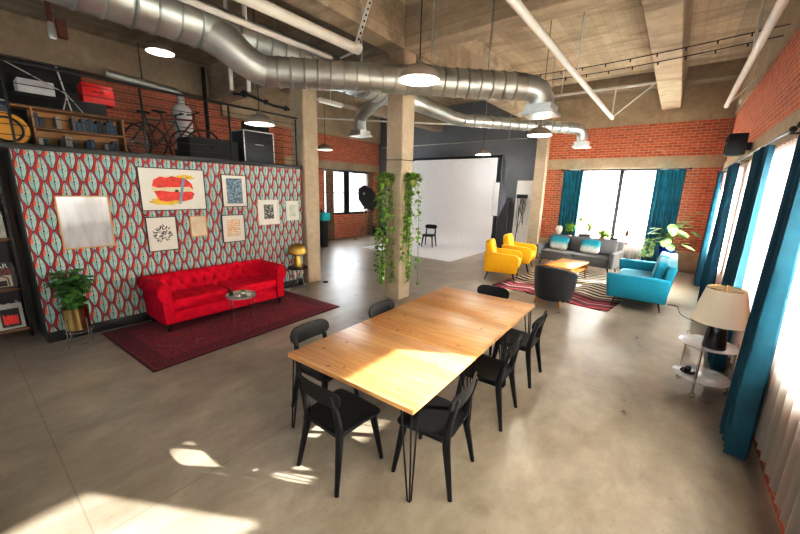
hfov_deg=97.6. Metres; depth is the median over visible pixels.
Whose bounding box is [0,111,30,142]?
drum
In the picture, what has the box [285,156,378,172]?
trim
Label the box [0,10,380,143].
trim
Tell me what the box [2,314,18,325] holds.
picture
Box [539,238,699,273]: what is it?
baseboard
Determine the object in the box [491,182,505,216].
hood
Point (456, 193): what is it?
backdrop
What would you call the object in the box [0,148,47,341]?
wall
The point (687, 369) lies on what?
dish
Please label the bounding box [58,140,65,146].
book
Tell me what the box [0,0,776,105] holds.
ceiling
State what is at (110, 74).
flue pipe
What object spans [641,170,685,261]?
velvet curtain
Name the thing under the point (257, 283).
seat cushion
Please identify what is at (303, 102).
column
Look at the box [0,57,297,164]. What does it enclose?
railing
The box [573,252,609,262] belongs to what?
seat cushion
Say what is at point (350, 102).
ceiling beam
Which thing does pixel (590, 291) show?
rug
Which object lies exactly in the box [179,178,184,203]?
print
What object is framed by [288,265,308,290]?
side table
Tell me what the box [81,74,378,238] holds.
wall
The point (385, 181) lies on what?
trailing plant
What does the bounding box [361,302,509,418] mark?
dining table
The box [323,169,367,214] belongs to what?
window
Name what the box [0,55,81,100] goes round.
wall
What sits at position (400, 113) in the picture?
column
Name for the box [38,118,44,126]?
book
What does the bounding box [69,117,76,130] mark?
book
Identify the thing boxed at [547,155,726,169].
trim
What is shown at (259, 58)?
air duct
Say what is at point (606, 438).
floor
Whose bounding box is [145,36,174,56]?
pendant lamp
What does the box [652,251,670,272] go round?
cushion
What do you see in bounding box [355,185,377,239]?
light
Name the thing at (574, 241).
cushion
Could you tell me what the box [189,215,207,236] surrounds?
framed print
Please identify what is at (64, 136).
book
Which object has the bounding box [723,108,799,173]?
trim
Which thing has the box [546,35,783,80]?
wire
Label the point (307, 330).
dining chair
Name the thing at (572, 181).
velvet curtain
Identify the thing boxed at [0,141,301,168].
trim
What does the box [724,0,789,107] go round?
ceiling pipe
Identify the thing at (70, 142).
book
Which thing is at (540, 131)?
pendant lamp
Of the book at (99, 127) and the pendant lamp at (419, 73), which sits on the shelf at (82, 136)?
the book at (99, 127)
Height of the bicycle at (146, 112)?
0.987 m
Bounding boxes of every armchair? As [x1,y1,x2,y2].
[484,238,521,282]
[502,233,536,271]
[606,251,677,312]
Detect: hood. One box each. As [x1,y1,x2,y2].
[358,185,377,210]
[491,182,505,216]
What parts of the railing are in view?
post, post, rail, post, post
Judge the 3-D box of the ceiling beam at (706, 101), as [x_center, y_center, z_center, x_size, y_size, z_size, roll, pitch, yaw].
[6.801,-4.750,10.090,4.430,1.290,0.350,11,16,37]
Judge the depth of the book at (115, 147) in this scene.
5.70 m
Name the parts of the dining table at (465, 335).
leg, leg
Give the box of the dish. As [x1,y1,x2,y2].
[680,365,694,374]
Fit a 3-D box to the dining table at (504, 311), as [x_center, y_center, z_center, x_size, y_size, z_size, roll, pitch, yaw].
[0.912,0.805,4.512,1.285,0.721,0.915,10,15,35]
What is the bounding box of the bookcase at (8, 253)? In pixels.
[0,177,33,335]
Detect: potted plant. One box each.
[42,268,98,331]
[565,223,574,235]
[576,216,592,236]
[595,229,611,238]
[639,212,704,257]
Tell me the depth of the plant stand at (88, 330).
4.52 m
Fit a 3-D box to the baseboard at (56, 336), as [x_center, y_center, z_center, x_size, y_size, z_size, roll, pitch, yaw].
[-3.381,0.621,6.202,0.025,0.140,4.112,11,16,37]
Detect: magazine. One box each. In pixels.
[0,211,6,237]
[0,262,17,288]
[0,302,25,330]
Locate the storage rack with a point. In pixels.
(12, 98)
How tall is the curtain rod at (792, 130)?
0.056 m
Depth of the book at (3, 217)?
4.57 m
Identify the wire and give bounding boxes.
[537,23,790,76]
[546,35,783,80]
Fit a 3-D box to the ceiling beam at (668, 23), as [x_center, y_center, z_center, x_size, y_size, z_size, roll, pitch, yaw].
[5.231,-4.205,6.696,0.420,1.000,7.100,11,16,37]
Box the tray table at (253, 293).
[226,290,256,328]
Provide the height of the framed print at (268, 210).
0.475 m
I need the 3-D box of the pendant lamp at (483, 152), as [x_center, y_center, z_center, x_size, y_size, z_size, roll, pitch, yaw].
[2.517,-4.403,10.271,0.450,2.130,0.450,11,16,37]
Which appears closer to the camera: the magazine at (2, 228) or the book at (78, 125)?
the magazine at (2, 228)
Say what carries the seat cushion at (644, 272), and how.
on the armchair at (639, 280)
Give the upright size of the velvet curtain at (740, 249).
2.660 m
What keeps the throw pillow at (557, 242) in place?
on the sofa at (610, 253)
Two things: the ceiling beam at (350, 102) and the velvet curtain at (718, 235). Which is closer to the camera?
the velvet curtain at (718, 235)
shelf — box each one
[9,102,132,151]
[565,267,586,272]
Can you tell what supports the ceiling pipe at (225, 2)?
hanging from the ceiling
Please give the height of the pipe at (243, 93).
0.264 m
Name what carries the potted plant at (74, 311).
on the plant stand at (88, 330)
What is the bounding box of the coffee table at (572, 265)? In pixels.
[543,258,588,277]
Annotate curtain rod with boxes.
[319,168,373,172]
[561,167,691,170]
[717,126,798,172]
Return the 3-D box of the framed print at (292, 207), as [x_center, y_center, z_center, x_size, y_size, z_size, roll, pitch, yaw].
[-2.233,-1.172,7.267,0.022,0.395,0.305,11,16,37]
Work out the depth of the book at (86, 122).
5.41 m
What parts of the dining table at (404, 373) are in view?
leg, leg, leg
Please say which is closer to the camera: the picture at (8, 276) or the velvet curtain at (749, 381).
the velvet curtain at (749, 381)
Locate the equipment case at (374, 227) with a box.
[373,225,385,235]
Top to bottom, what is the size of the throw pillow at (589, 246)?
0.393 m
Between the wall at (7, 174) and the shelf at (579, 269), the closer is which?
the wall at (7, 174)
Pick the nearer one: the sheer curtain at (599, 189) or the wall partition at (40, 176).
the wall partition at (40, 176)
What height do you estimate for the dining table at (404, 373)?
0.721 m
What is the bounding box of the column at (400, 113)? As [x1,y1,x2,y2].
[385,48,415,299]
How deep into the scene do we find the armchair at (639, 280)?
6.46 m
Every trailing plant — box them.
[373,171,395,284]
[399,172,422,284]
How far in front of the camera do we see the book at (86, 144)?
5.45 m
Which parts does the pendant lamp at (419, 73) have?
lamp shade, bulb, cord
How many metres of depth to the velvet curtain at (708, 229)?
8.17 m
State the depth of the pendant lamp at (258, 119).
5.48 m
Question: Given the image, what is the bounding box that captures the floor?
[0,235,780,533]
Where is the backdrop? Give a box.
[362,155,502,261]
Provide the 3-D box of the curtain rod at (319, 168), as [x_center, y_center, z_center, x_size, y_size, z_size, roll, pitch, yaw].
[-2.145,-4.021,14.659,0.134,0.028,3.200,11,16,37]
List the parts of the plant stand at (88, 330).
leg, leg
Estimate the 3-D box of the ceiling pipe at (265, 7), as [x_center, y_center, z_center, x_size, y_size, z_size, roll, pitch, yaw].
[-3.265,-2.954,1.552,0.719,1.462,8.714,11,16,37]
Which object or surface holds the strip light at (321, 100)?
hanging from the ceiling
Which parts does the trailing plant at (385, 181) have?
stem, pot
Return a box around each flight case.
[177,136,238,160]
[231,129,274,163]
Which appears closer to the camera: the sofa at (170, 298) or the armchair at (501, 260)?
the sofa at (170, 298)
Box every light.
[317,90,343,107]
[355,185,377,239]
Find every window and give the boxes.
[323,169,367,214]
[568,169,686,240]
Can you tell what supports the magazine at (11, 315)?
on the bookcase at (8, 253)
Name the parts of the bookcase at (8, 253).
shelf, shelf, panel, shelf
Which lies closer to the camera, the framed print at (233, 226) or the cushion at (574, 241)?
the framed print at (233, 226)
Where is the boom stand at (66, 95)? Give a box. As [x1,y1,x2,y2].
[4,61,82,112]
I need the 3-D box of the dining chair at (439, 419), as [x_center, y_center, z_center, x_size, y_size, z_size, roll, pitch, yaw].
[0.274,1.163,2.644,0.509,0.805,0.477,9,15,31]
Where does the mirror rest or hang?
attached to the wall partition at (40, 176)
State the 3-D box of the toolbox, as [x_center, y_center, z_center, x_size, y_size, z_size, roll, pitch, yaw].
[-5.691,-3.209,6.559,0.376,0.340,0.460,11,16,37]
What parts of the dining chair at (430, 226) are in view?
backrest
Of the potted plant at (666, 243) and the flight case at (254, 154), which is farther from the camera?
the potted plant at (666, 243)
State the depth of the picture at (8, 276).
4.61 m
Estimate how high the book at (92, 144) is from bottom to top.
0.186 m
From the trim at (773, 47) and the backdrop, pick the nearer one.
the trim at (773, 47)
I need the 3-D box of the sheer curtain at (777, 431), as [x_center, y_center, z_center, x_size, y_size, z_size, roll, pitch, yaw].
[1.972,0.435,1.379,0.051,2.472,3.820,11,16,37]
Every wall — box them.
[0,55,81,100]
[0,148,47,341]
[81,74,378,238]
[378,101,735,252]
[713,27,799,533]
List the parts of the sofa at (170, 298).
arm, leg, backrest, seat frame, arm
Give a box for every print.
[136,166,206,210]
[144,216,179,251]
[149,198,178,204]
[176,175,194,178]
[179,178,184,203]
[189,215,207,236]
[220,174,247,206]
[221,214,245,242]
[257,200,279,224]
[285,201,298,219]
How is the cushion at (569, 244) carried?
on the sofa at (610, 253)
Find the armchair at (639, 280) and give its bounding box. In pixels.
[606,251,677,312]
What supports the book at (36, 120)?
on the shelf at (82, 136)
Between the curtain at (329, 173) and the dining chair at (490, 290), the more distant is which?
the curtain at (329, 173)
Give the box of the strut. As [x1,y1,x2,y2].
[354,0,371,51]
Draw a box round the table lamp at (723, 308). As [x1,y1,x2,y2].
[690,284,749,350]
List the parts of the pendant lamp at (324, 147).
lamp shade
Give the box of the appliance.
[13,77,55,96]
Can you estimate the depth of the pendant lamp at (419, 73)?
3.77 m
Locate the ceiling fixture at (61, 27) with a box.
[44,1,68,40]
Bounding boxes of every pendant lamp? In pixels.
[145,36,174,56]
[244,10,274,126]
[318,112,332,150]
[399,0,439,85]
[475,132,490,155]
[527,20,551,136]
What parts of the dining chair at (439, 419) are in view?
leg, seat rail, seat, leg, backrest, leg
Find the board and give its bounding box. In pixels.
[512,181,532,242]
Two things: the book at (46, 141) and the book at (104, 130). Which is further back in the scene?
the book at (104, 130)
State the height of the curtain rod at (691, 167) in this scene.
0.056 m
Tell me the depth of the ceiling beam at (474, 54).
7.55 m
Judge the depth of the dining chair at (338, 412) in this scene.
2.56 m
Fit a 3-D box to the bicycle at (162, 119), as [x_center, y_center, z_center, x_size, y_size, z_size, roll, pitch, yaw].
[-4.367,-2.544,6.832,0.538,0.987,1.689,13,17,42]
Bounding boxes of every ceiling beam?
[207,0,627,104]
[280,88,443,131]
[282,0,405,52]
[416,39,539,119]
[552,58,747,101]
[641,0,693,110]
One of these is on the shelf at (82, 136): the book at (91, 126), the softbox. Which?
the book at (91, 126)
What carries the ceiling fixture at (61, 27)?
hanging from the ceiling
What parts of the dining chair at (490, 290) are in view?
leg, backrest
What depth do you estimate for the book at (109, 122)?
5.63 m
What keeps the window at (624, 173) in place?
in the wall at (698, 137)
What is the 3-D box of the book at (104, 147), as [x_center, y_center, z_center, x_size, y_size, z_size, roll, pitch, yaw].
[-4.776,-1.911,5.680,0.180,0.127,0.047,11,16,37]
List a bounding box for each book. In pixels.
[2,216,8,236]
[13,265,19,285]
[33,112,39,126]
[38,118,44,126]
[38,137,43,144]
[43,139,48,144]
[53,117,61,128]
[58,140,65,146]
[62,135,68,146]
[67,136,72,146]
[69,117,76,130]
[76,123,81,130]
[78,118,86,131]
[84,142,90,148]
[85,121,89,131]
[86,119,94,132]
[87,139,95,148]
[94,120,102,132]
[102,125,106,133]
[102,145,108,149]
[103,122,109,133]
[106,121,114,134]
[110,141,117,150]
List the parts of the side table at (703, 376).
leg, leg, leg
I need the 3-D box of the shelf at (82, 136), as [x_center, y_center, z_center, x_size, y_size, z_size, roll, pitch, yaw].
[-4.969,-2.057,5.404,0.320,0.595,1.380,11,16,37]
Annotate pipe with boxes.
[103,42,184,101]
[178,0,331,59]
[200,67,210,138]
[223,0,233,90]
[233,90,289,110]
[234,0,361,58]
[241,4,250,91]
[317,117,456,125]
[381,130,527,148]
[506,0,654,119]
[554,55,655,96]
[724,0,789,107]
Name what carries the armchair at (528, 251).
on the floor
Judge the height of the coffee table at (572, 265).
0.422 m
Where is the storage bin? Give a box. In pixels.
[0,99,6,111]
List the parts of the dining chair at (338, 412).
leg, backrest, seat rail, leg, seat, leg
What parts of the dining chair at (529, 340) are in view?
leg, seat, leg, backrest, leg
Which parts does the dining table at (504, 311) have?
leg, leg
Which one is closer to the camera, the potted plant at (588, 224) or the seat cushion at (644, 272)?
the seat cushion at (644, 272)
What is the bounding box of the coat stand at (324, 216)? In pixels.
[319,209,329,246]
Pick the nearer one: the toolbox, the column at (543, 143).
the toolbox
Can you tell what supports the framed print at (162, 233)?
attached to the wall partition at (40, 176)
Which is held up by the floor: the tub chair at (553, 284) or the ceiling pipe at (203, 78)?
the tub chair at (553, 284)
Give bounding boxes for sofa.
[137,259,285,331]
[535,234,624,272]
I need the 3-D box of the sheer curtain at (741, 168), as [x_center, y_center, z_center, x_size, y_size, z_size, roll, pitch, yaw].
[6.726,-0.775,7.366,0.050,2.472,3.300,11,16,37]
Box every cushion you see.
[172,284,227,310]
[217,275,275,292]
[541,248,579,256]
[549,234,570,249]
[569,236,593,251]
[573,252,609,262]
[594,238,618,255]
[619,268,651,277]
[650,257,669,278]
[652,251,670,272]
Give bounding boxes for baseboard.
[47,277,304,342]
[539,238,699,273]
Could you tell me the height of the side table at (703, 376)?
0.600 m
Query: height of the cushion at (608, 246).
0.452 m
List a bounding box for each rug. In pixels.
[101,290,339,372]
[492,271,625,311]
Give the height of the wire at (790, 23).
0.152 m
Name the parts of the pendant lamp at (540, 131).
lamp shade, cord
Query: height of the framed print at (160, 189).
0.645 m
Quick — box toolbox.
[76,82,114,108]
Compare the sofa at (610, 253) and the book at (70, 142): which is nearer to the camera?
the book at (70, 142)
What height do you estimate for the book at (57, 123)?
0.170 m
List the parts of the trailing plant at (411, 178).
stem, pot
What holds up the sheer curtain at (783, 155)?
hanging from the curtain rod at (792, 130)
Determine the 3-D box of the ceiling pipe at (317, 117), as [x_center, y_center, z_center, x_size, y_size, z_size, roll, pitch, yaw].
[0.208,-4.386,8.644,4.880,1.570,0.040,0,13,-6]
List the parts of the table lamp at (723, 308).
lamp shade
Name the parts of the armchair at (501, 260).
backrest, arm, arm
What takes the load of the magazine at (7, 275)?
on the bookcase at (8, 253)
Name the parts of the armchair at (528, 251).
backrest, arm, arm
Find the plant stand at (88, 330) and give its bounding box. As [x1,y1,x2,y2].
[63,317,93,349]
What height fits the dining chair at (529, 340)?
0.805 m
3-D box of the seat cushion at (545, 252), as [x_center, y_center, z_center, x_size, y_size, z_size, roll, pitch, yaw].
[4.731,-0.408,10.322,0.720,0.170,0.909,-11,17,-43]
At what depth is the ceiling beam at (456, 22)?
5.40 m
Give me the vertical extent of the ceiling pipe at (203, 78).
2.600 m
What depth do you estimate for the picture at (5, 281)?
4.59 m
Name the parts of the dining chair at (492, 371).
leg, seat rail, seat, leg, backrest, leg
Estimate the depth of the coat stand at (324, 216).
12.48 m
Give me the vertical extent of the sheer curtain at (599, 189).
2.662 m
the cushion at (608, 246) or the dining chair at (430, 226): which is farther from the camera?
the dining chair at (430, 226)
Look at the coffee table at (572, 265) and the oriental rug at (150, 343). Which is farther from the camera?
the coffee table at (572, 265)
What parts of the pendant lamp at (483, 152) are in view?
lamp shade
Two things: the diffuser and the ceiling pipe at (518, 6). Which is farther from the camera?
the diffuser
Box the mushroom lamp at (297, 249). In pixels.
[288,243,306,266]
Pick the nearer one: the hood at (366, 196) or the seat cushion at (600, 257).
the seat cushion at (600, 257)
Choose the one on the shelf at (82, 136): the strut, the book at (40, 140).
the book at (40, 140)
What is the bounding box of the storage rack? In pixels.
[0,88,106,143]
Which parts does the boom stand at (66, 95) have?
boom arm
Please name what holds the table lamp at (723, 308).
on the side table at (703, 376)
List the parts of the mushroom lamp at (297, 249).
lamp shade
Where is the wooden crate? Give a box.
[274,140,284,163]
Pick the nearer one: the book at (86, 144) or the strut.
the strut
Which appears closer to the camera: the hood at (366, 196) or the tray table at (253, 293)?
the tray table at (253, 293)
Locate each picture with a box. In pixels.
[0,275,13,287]
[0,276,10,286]
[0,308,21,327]
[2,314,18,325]
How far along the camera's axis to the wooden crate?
7.36 m
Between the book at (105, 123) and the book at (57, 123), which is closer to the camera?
the book at (57, 123)
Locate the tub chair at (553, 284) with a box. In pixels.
[534,265,577,308]
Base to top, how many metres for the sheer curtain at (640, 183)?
2.662 m
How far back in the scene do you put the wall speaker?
5.69 m
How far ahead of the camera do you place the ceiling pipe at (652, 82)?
7.90 m
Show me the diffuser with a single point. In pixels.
(496, 191)
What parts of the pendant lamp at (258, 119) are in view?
cord, lamp shade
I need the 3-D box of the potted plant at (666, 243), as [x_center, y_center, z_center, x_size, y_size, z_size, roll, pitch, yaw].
[6.957,-0.798,9.004,1.153,1.266,1.207,11,16,37]
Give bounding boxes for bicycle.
[124,110,194,154]
[125,109,217,154]
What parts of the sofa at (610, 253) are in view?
arm, seat frame, backrest, arm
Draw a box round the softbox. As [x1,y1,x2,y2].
[491,182,511,247]
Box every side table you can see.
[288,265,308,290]
[672,331,739,397]
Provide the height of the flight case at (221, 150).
0.360 m
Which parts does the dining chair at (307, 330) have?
leg, backrest, seat, leg, leg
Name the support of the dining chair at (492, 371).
on the floor
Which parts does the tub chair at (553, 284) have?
seat frame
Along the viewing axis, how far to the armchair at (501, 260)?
8.25 m
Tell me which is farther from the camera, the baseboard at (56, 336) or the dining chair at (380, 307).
the baseboard at (56, 336)
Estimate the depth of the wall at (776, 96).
4.71 m
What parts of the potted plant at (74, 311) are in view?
pot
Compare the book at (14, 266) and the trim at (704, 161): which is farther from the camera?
the trim at (704, 161)
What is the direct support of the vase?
on the console table
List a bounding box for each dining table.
[288,323,472,502]
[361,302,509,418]
[411,286,534,385]
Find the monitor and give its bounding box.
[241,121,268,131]
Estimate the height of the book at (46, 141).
0.131 m
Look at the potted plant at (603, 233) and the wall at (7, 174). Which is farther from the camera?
the potted plant at (603, 233)
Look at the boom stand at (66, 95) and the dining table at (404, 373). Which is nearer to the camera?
the dining table at (404, 373)
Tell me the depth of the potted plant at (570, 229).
11.00 m
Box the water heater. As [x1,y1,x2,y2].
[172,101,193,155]
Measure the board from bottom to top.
2.500 m
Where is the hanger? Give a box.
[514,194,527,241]
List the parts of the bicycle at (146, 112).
bike frame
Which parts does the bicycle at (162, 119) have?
bike frame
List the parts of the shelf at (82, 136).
panel, shelf, panel, shelf, panel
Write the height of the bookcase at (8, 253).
2.400 m
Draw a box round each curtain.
[325,170,334,239]
[367,173,372,234]
[558,171,583,235]
[575,171,620,238]
[617,170,655,259]
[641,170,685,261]
[694,172,722,285]
[697,163,739,301]
[705,163,745,284]
[707,145,775,371]
[717,138,797,372]
[719,132,799,460]
[754,254,799,533]
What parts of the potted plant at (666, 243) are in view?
pot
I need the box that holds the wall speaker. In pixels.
[723,133,752,156]
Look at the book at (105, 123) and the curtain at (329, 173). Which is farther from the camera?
the curtain at (329, 173)
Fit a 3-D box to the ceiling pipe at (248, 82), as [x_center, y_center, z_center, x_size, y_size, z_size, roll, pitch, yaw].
[-2.365,-3.626,5.346,0.060,1.750,0.060,11,16,37]
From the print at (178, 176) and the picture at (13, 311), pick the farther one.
the print at (178, 176)
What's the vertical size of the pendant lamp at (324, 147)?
2.100 m
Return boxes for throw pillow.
[550,236,568,249]
[580,239,600,253]
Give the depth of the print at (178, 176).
5.59 m
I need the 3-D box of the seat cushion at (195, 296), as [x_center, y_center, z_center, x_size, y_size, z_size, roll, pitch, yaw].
[-3.207,0.461,5.456,0.570,0.177,0.874,11,16,37]
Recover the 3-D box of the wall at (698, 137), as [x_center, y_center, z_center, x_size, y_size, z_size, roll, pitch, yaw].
[3.802,-3.337,12.790,11.950,5.360,0.300,11,16,37]
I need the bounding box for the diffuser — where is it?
[491,182,499,215]
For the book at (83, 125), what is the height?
0.192 m
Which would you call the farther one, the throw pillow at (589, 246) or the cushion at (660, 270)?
the throw pillow at (589, 246)
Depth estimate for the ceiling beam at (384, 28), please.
5.17 m
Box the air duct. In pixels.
[40,0,590,148]
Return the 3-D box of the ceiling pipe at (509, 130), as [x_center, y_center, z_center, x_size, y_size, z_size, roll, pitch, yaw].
[1.715,-5.436,13.311,6.400,1.468,0.036,11,16,37]
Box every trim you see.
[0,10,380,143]
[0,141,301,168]
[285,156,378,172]
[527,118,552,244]
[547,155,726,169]
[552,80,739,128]
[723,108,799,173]
[735,0,799,113]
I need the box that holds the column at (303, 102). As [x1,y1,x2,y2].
[289,88,320,282]
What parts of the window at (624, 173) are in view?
pane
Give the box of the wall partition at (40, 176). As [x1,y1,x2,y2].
[9,148,303,332]
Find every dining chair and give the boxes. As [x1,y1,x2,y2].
[290,319,358,406]
[296,373,382,497]
[369,299,394,317]
[391,372,478,501]
[421,224,436,246]
[455,334,522,431]
[477,285,509,355]
[492,310,546,388]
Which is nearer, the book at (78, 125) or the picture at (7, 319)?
the picture at (7, 319)
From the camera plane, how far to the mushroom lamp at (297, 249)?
7.08 m
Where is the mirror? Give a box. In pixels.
[54,196,115,249]
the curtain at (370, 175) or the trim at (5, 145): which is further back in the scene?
the curtain at (370, 175)
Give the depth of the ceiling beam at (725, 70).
9.38 m
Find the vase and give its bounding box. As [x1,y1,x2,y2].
[556,225,562,233]
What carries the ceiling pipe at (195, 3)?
hanging from the ceiling

